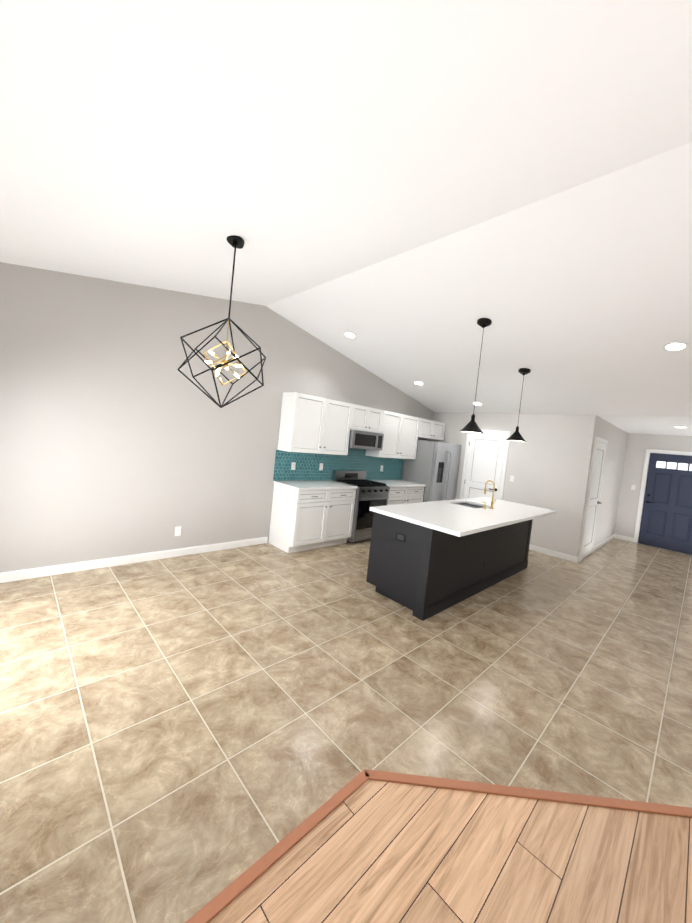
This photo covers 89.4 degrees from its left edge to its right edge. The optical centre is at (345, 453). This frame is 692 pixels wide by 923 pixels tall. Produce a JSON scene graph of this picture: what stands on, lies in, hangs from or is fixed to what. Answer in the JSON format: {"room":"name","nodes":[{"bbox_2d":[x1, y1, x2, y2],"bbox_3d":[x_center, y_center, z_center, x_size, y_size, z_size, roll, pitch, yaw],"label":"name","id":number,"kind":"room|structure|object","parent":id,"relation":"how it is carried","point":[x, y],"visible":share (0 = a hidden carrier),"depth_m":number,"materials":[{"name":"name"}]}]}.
{"room":"kitchen","nodes":[
{"label":"kitchen","id":0,"kind":"room"},
{"bbox_2d":[0,262,433,572],"bbox_3d":[0.472,-0.309,6.557,10.900,3.450,0.150,4,3,-44],"label":"wall","id":1,"kind":"structure","parent":0,"point":[121,434],"depth_m":3.80,"materials":[{"name":"paint"}]},
{"bbox_2d":[0,537,267,582],"bbox_3d":[-2.295,1.188,3.986,3.200,0.095,0.014,4,3,-44],"label":"baseboard","id":2,"kind":"structure","parent":1,"relation":"attached to","point":[16,575],"depth_m":3.80,"materials":[{"name":"white wood"}]},
{"bbox_2d":[174,526,180,535],"bbox_3d":[-2.026,0.943,4.214,0.070,0.114,0.009,4,3,-44],"label":"outlet","id":3,"kind":"object","parent":1,"relation":"attached to","point":[177,531],"visible":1,"depth_m":4.21,"materials":[{"name":"white plastic"}]},
{"bbox_2d":[277,392,351,454],"bbox_3d":[-0.441,-0.418,5.319,1.119,0.830,0.318,4,3,-44],"label":"upper cabinet","id":4,"kind":"object","parent":1,"relation":"attached to","point":[308,423],"depth_m":5.09,"materials":[{"name":"white wood"}]},
{"bbox_2d":[273,448,402,480],"bbox_3d":[0.067,0.187,6.125,3.055,0.574,0.010,4,3,-44],"label":"tile backsplash","id":5,"kind":"structure","parent":1,"relation":"attached to","point":[307,465],"depth_m":5.80,"materials":[{"name":"teal tile"}]},
{"bbox_2d":[291,462,295,469],"bbox_3d":[-0.794,0.196,5.282,0.070,0.114,0.009,4,3,-44],"label":"outlet","id":6,"kind":"object","parent":5,"relation":"attached to","point":[293,465],"visible":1,"depth_m":5.28,"materials":[{"name":"white plastic"}]},
{"bbox_2d":[348,404,387,451],"bbox_3d":[0.265,-0.431,5.946,0.757,0.705,0.391,4,3,-44],"label":"upper cabinet","id":7,"kind":"object","parent":1,"relation":"attached to","point":[368,424],"depth_m":5.84,"materials":[{"name":"white wood"}]},
{"bbox_2d":[335,428,383,450],"bbox_3d":[0.255,-0.221,5.942,0.752,0.295,0.426,4,3,-44],"label":"microwave","id":8,"kind":"object","parent":7,"relation":"in","point":[370,440],"depth_m":5.77,"materials":[{"name":"silver metal"}]},
{"bbox_2d":[366,412,419,458],"bbox_3d":[0.909,-0.327,6.633,1.126,0.830,0.318,4,3,-44],"label":"upper cabinet","id":9,"kind":"object","parent":1,"relation":"attached to","point":[401,436],"depth_m":6.52,"materials":[{"name":"white wood"}]},
{"bbox_2d":[420,418,435,439],"bbox_3d":[1.531,-0.510,7.207,0.537,0.380,0.318,4,3,-44],"label":"upper cabinet","id":10,"kind":"object","parent":1,"relation":"attached to","point":[427,427],"depth_m":7.14,"materials":[{"name":"white wood"}]},
{"bbox_2d":[436,421,444,439],"bbox_3d":[1.832,-0.490,7.499,0.537,0.380,0.318,4,3,-44],"label":"upper cabinet","id":11,"kind":"object","parent":1,"relation":"attached to","point":[440,426],"depth_m":7.46,"materials":[{"name":"white wood"}]},
{"bbox_2d":[0,538,691,922],"bbox_3d":[2.946,1.839,3.866,10.900,0.100,7.850,4,3,-44],"label":"floor","id":12,"kind":"structure","parent":0,"point":[184,738],"depth_m":2.17,"materials":[{"name":"beige tile"}]},
{"bbox_2d":[268,484,355,552],"bbox_3d":[-0.488,0.936,5.274,1.118,0.874,0.588,4,3,-44],"label":"base cabinet","id":13,"kind":"object","parent":12,"relation":"on","point":[306,515],"depth_m":4.97,"materials":[{"name":"white wood"}]},
{"bbox_2d":[273,480,355,491],"bbox_3d":[-0.436,0.479,5.241,1.134,0.040,0.616,4,3,-44],"label":"countertop","id":14,"kind":"structure","parent":13,"relation":"on","point":[318,485],"depth_m":5.03,"materials":[{"name":"white stone"}]},
{"bbox_2d":[332,470,389,542],"bbox_3d":[0.237,0.879,5.885,0.752,1.090,0.686,4,3,-44],"label":"range","id":15,"kind":"object","parent":12,"relation":"on","point":[369,494],"visible":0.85,"depth_m":5.64,"materials":[{"name":"silver metal"}]},
{"bbox_2d":[387,488,423,504],"bbox_3d":[0.863,1.026,6.589,1.127,0.874,0.588,4,3,-44],"label":"base cabinet","id":16,"kind":"object","parent":12,"relation":"on","point":[396,496],"depth_m":6.35,"materials":[{"name":"white wood"}]},
{"bbox_2d":[371,480,425,487],"bbox_3d":[0.925,0.571,6.565,1.141,0.040,0.616,4,3,-44],"label":"countertop","id":17,"kind":"structure","parent":16,"relation":"on","point":[391,483],"depth_m":6.49,"materials":[{"name":"white stone"}]},
{"bbox_2d":[402,440,461,501],"bbox_3d":[1.746,0.649,7.206,0.910,1.760,0.811,4,3,-44],"label":"refrigerator","id":18,"kind":"object","parent":12,"relation":"on","point":[433,466],"visible":0.5,"depth_m":6.85,"materials":[{"name":"silver metal"}]},
{"bbox_2d":[185,769,691,922],"bbox_3d":[2.444,1.839,1.065,5.979,0.011,4.256,4,3,-44],"label":"trim","id":19,"kind":"structure","parent":12,"relation":"on","point":[208,912],"depth_m":1.67,"materials":[{"name":"brown wood"}]},
{"bbox_2d":[366,512,532,620],"bbox_3d":[1.504,1.170,4.505,2.776,0.881,0.751,4,3,-44],"label":"kitchen island","id":20,"kind":"object","parent":12,"relation":"on","point":[426,560],"depth_m":3.64,"materials":[{"name":"black wood"}]},
{"bbox_2d":[370,496,553,535],"bbox_3d":[1.638,0.723,4.398,2.840,0.040,1.060,4,3,-44],"label":"island countertop","id":21,"kind":"structure","parent":20,"relation":"on","point":[466,517],"depth_m":3.92,"materials":[{"name":"white stone"}]},
{"bbox_2d":[481,480,496,509],"bbox_3d":[1.864,0.537,4.573,0.276,0.364,0.152,4,3,-44],"label":"faucet","id":22,"kind":"object","parent":21,"relation":"on","point":[485,508],"depth_m":4.56,"materials":[{"name":"gold metal"}]},
{"bbox_2d":[0,0,691,435],"bbox_3d":[3.255,-1.123,3.752,10.900,0.980,7.850,4,3,-44],"label":"ceiling","id":23,"kind":"structure","parent":0,"point":[408,192],"depth_m":1.95,"materials":[{"name":"paint"}]},
{"bbox_2d":[177,235,265,407],"bbox_3d":[-0.914,-1.005,2.718,0.660,1.316,0.618,4,3,-44],"label":"chandelier","id":24,"kind":"object","parent":23,"relation":"hanging from","point":[235,241],"visible":1,"depth_m":2.69,"materials":[{"name":"black metal"}]},
{"bbox_2d":[343,331,355,337],"bbox_3d":[0.056,-1.676,4.954,0.188,0.044,0.190,4,3,-44],"label":"recessed light","id":25,"kind":"object","parent":23,"relation":"in","point":[348,334],"visible":1,"depth_m":4.94,"materials":[{"name":"white plastic"}]},
{"bbox_2d":[414,381,423,384],"bbox_3d":[1.294,-1.245,6.207,0.188,0.044,0.190,4,3,-44],"label":"recessed light","id":26,"kind":"object","parent":23,"relation":"in","point":[418,382],"visible":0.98,"depth_m":6.20,"materials":[{"name":"white plastic"}]},
{"bbox_2d":[460,318,491,433],"bbox_3d":[1.445,-0.838,3.828,0.254,1.228,0.254,4,3,-44],"label":"pendant light","id":27,"kind":"object","parent":23,"relation":"hanging from","point":[471,426],"visible":1,"depth_m":3.79,"materials":[{"name":"black metal"}]},
{"bbox_2d":[506,368,530,441],"bbox_3d":[2.363,-0.649,4.738,0.254,0.974,0.254,4,3,-44],"label":"pendant light","id":28,"kind":"object","parent":23,"relation":"hanging from","point":[516,436],"visible":1,"depth_m":4.70,"materials":[{"name":"black metal"}]},
{"bbox_2d":[663,341,688,350],"bbox_3d":[3.224,-1.044,3.419,0.188,0.044,0.190,4,3,-44],"label":"recessed light","id":29,"kind":"object","parent":23,"relation":"in","point":[675,346],"visible":1,"depth_m":3.41,"materials":[{"name":"white plastic"}]},
{"bbox_2d":[209,780,691,922],"bbox_3d":[2.434,1.898,0.953,6.115,0.100,4.370,4,3,-44],"label":"floor","id":30,"kind":"structure","parent":0,"point":[371,851],"depth_m":1.39,"materials":[{"name":"brown wood"}]},
{"bbox_2d":[431,412,597,556],"bbox_3d":[2.945,0.421,6.843,0.150,2.490,3.000,4,3,-44],"label":"wall","id":31,"kind":"structure","parent":0,"point":[548,466],"depth_m":6.13,"materials":[{"name":"paint"}]},
{"bbox_2d":[463,433,505,498],"bbox_3d":[2.679,0.617,6.935,0.076,2.022,0.720,4,3,-44],"label":"pantry door","id":32,"kind":"structure","parent":31,"relation":"in","point":[485,458],"depth_m":6.94,"materials":[{"name":"white wood"}]},
{"bbox_2d":[460,430,510,499],"bbox_3d":[2.705,0.588,6.949,0.030,2.100,0.850,4,3,-44],"label":"door frame","id":33,"kind":"structure","parent":31,"relation":"attached to","point":[507,433],"depth_m":6.74,"materials":[{"name":"white wood"}]},
{"bbox_2d":[529,544,576,561],"bbox_3d":[3.356,1.693,6.216,0.014,0.095,1.280,4,3,-44],"label":"baseboard","id":34,"kind":"structure","parent":31,"relation":"attached to","point":[554,553],"depth_m":6.00,"materials":[{"name":"white wood"}]},
{"bbox_2d":[594,416,627,545],"bbox_3d":[5.135,0.644,6.996,3.220,2.490,0.150,4,3,-44],"label":"wall","id":35,"kind":"structure","parent":0,"point":[615,437],"depth_m":7.13,"materials":[{"name":"paint"}]},
{"bbox_2d":[581,441,605,559],"bbox_3d":[4.355,0.825,6.106,0.820,2.022,0.076,4,3,-44],"label":"hall door","id":36,"kind":"structure","parent":35,"relation":"in","point":[594,502],"depth_m":6.16,"materials":[{"name":"white wood"}]},
{"bbox_2d":[579,436,607,561],"bbox_3d":[4.343,0.791,6.128,0.950,2.100,0.030,4,3,-44],"label":"door frame","id":37,"kind":"structure","parent":35,"relation":"attached to","point":[598,439],"depth_m":5.82,"materials":[{"name":"white wood"}]},
{"bbox_2d":[593,534,614,551],"bbox_3d":[5.398,1.865,7.305,2.295,0.095,0.014,4,3,-44],"label":"baseboard","id":38,"kind":"structure","parent":35,"relation":"attached to","point":[602,543],"depth_m":7.21,"materials":[{"name":"white wood"}]},
{"bbox_2d":[614,433,691,539],"bbox_3d":[6.980,0.818,7.507,0.150,2.490,7.700,4,3,-44],"label":"wall","id":39,"kind":"structure","parent":0,"point":[637,445],"depth_m":7.89,"materials":[{"name":"paint"}]},
{"bbox_2d":[614,534,633,541],"bbox_3d":[6.333,1.937,7.977,0.014,0.095,0.355,4,3,-44],"label":"baseboard","id":40,"kind":"structure","parent":39,"relation":"attached to","point":[625,538],"depth_m":7.97,"materials":[{"name":"white wood"}]},
{"bbox_2d":[633,449,691,554],"bbox_3d":[6.928,1.007,7.417,0.032,2.110,1.074,4,3,-44],"label":"door frame","id":41,"kind":"structure","parent":39,"relation":"attached to","point":[642,494],"depth_m":7.75,"materials":[{"name":"white wood"}]},
{"bbox_2d":[638,453,691,554],"bbox_3d":[6.909,1.042,7.395,0.078,2.022,0.926,4,3,-44],"label":"entry door","id":42,"kind":"structure","parent":39,"relation":"in","point":[666,520],"depth_m":7.46,"materials":[{"name":"blue wood"}]}
]}

